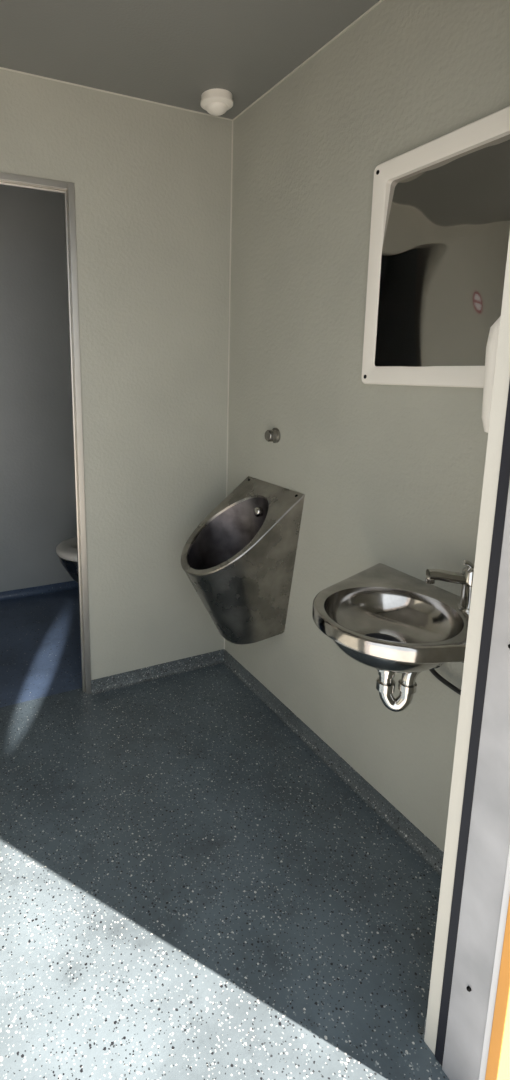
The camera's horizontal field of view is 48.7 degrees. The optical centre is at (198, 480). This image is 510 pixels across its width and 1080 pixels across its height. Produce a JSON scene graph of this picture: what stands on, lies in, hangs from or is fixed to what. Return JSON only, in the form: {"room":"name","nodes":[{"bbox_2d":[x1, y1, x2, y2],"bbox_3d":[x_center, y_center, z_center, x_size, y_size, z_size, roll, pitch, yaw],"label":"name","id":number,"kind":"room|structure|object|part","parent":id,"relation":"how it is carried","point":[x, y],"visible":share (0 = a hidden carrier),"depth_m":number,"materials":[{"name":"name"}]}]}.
{"room":"public restroom","nodes":[
{"label":"public restroom","id":0,"kind":"room"},
{"bbox_2d":[0,185,76,591],"bbox_3d":[-1.294,-0.439,3.214,1.950,2.400,0.060,-5,12,-25],"label":"wall","id":1,"kind":"structure","parent":0,"point":[38,508],"depth_m":3.32,"materials":[{"name":"white paint"}]},
{"bbox_2d":[0,580,78,600],"bbox_3d":[-1.282,0.722,3.400,1.950,0.050,0.030,-5,12,-25],"label":"baseboard","id":2,"kind":"structure","parent":1,"relation":"attached to","point":[70,585],"depth_m":3.54,"materials":[{"name":"plastic"}]},
{"bbox_2d":[0,69,231,679],"bbox_3d":[-0.755,-0.222,2.119,1.950,2.400,0.050,-5,12,-25],"label":"wall","id":3,"kind":"structure","parent":0,"point":[152,182],"depth_m":2.30,"materials":[{"name":"white paint"}]},
{"bbox_2d":[0,172,91,694],"bbox_3d":[-0.740,-0.061,2.159,0.586,2.069,0.064,-5,12,-25],"label":"door frame","id":4,"kind":"structure","parent":3,"relation":"attached to","point":[6,179],"depth_m":2.20,"materials":[{"name":"metal"}]},
{"bbox_2d":[0,67,231,120],"bbox_3d":[-0.736,-1.393,1.865,1.950,0.004,0.004,-5,12,-25],"label":"trim","id":5,"kind":"structure","parent":3,"relation":"attached to","point":[0,67],"depth_m":2.06,"materials":[{"name":"grey plastic"}]},
{"bbox_2d":[91,649,223,694],"bbox_3d":[-0.168,0.882,2.588,0.664,0.060,0.020,-5,12,-25],"label":"baseboard","id":6,"kind":"structure","parent":3,"relation":"attached to","point":[133,677],"depth_m":2.58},
{"bbox_2d":[224,121,232,648],"bbox_3d":[0.133,-0.318,2.507,0.004,2.350,0.004,-5,12,-25],"label":"trim","id":7,"kind":"structure","parent":3,"relation":"attached to","point":[232,121],"depth_m":2.42,"materials":[{"name":"grey plastic"}]},
{"bbox_2d":[0,0,379,118],"bbox_3d":[-0.631,-1.382,1.646,2.070,0.060,3.078,-5,12,-25],"label":"ceiling","id":8,"kind":"structure","parent":0,"point":[168,52],"depth_m":1.74,"materials":[{"name":"white paint"}]},
{"bbox_2d":[200,88,232,115],"bbox_3d":[0.069,-1.403,2.092,0.123,0.061,0.123,-5,12,-25],"label":"sensor","id":9,"kind":"object","parent":8,"relation":"attached to","point":[216,102],"visible":1,"depth_m":2.06,"materials":[{"name":"white plastic"}]},
{"bbox_2d":[0,589,449,1079],"bbox_3d":[-0.639,1.030,2.104,1.950,0.050,2.985,-5,12,-25],"label":"floor","id":10,"kind":"structure","parent":0,"point":[189,891],"depth_m":1.52,"materials":[{"name":"plastic"}]},
{"bbox_2d":[56,537,77,582],"bbox_3d":[-0.480,0.315,3.159,0.637,0.950,0.400,-5,12,-25],"label":"toilet","id":11,"kind":"object","parent":10,"relation":"on","point":[66,550],"visible":0.07,"depth_m":3.00,"materials":[{"name":"metal"}]},
{"bbox_3d":[-0.523,0.368,3.149,0.543,0.046,0.390,-5,12,-25],"label":"seat","id":12,"kind":"part","parent":11,"relation":"part of","materials":[{"name":"white plastic"}]},
{"bbox_2d":[442,480,509,1079],"bbox_3d":[0.543,0.151,0.901,0.054,2.150,0.094,-5,12,-25],"label":"door frame","id":13,"kind":"structure","parent":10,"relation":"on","point":[489,831],"depth_m":1.00,"materials":[{"name":"metal"}]},
{"bbox_2d":[435,381,509,1065],"bbox_3d":[0.521,0.141,0.954,0.046,2.150,0.022,-5,12,-25],"label":"seal","id":14,"kind":"object","parent":13,"relation":"attached to","point":[504,473],"visible":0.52,"depth_m":1.00,"materials":[{"name":"black rubber"}]},
{"bbox_2d":[466,644,509,991],"bbox_3d":[0.514,0.348,0.936,0.006,1.258,0.008,-5,12,-25],"label":"bolts","id":15,"kind":"object","parent":13,"relation":"attached to","point":[467,987],"visible":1,"depth_m":1.05,"materials":[{"name":"black metal"}]},
{"bbox_3d":[0.560,0.158,0.866,0.054,2.150,0.016,-5,12,-25],"label":"weather strip","id":16,"kind":"part","parent":13,"relation":"part of","materials":[{"name":"orange"}]},
{"bbox_2d":[485,896,509,1079],"bbox_3d":[0.564,0.162,0.848,0.062,2.150,0.022,-5,12,-25],"label":"orange edge","id":17,"kind":"object","parent":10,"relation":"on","point":[498,1061],"visible":1,"depth_m":0.99,"materials":[{"name":"paint"}]},
{"bbox_2d":[225,0,509,851],"bbox_3d":[0.230,-0.268,2.386,0.060,2.400,2.908,-5,12,-25],"label":"wall","id":18,"kind":"structure","parent":0,"point":[392,476],"depth_m":1.78,"materials":[{"name":"white paint"}]},
{"bbox_2d":[181,476,304,643],"bbox_3d":[0.127,0.332,2.193,0.386,0.610,0.400,-5,12,-25],"label":"urinal","id":19,"kind":"object","parent":18,"relation":"attached to","point":[239,560],"visible":1,"depth_m":2.13,"materials":[{"name":"metal"}]},
{"bbox_2d":[265,428,279,442],"bbox_3d":[0.285,-0.173,2.171,0.041,0.060,0.060,-5,12,-25],"label":"button","id":20,"kind":"object","parent":18,"relation":"attached to","point":[273,435],"visible":1,"depth_m":2.15,"materials":[{"name":"metal"}]},
{"bbox_2d":[232,0,382,120],"bbox_3d":[0.483,-1.331,1.584,0.004,0.004,1.583,-5,12,-25],"label":"trim","id":21,"kind":"structure","parent":18,"relation":"attached to","point":[380,1],"depth_m":1.81,"materials":[{"name":"grey plastic"}]},
{"bbox_2d":[223,649,443,876],"bbox_3d":[0.462,0.994,2.035,0.020,0.060,1.583,-5,12,-25],"label":"baseboard","id":22,"kind":"structure","parent":18,"relation":"attached to","point":[422,845],"depth_m":1.94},
{"bbox_2d":[312,563,468,711],"bbox_3d":[0.496,0.451,1.408,0.426,0.268,0.572,-5,12,-25],"label":"wall-mounted sink","id":23,"kind":"object","parent":18,"relation":"attached to","point":[388,620],"visible":0.88,"depth_m":1.43,"materials":[{"name":"metal"}]},
{"bbox_2d":[425,560,473,611],"bbox_3d":[0.630,0.256,1.379,0.137,0.127,0.052,1,11,2],"label":"faucet","id":24,"kind":"object","parent":23,"relation":"on","point":[465,578],"visible":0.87,"depth_m":1.36,"materials":[{"name":"silver metal"}]},
{"bbox_2d":[361,106,509,387],"bbox_3d":[0.625,-0.545,1.404,0.024,0.610,0.559,-5,12,-25],"label":"mirror","id":25,"kind":"object","parent":18,"relation":"attached to","point":[440,229],"visible":0.95,"depth_m":1.42,"materials":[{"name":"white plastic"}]},
{"bbox_2d":[424,233,509,1054],"bbox_3d":[-0.050,0.062,0.686,1.950,2.400,0.029,-5,12,-25],"label":"wall","id":26,"kind":"structure","parent":0,"point":[502,367],"depth_m":1.00,"materials":[{"name":"white paint"}]},
{"bbox_2d":[417,1016,426,1039],"bbox_3d":[0.643,1.145,1.269,0.373,0.060,0.020,-5,12,-25],"label":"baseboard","id":27,"kind":"structure","parent":26,"relation":"attached to","point":[421,1031],"depth_m":1.19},
{"bbox_2d":[482,316,500,432],"bbox_3d":[0.591,-0.174,1.032,0.096,0.251,0.108,-5,12,-25],"label":"soap dispenser","id":28,"kind":"object","parent":26,"relation":"attached to","point":[492,343],"visible":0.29,"depth_m":1.03,"materials":[{"name":"white plastic"}]}
]}

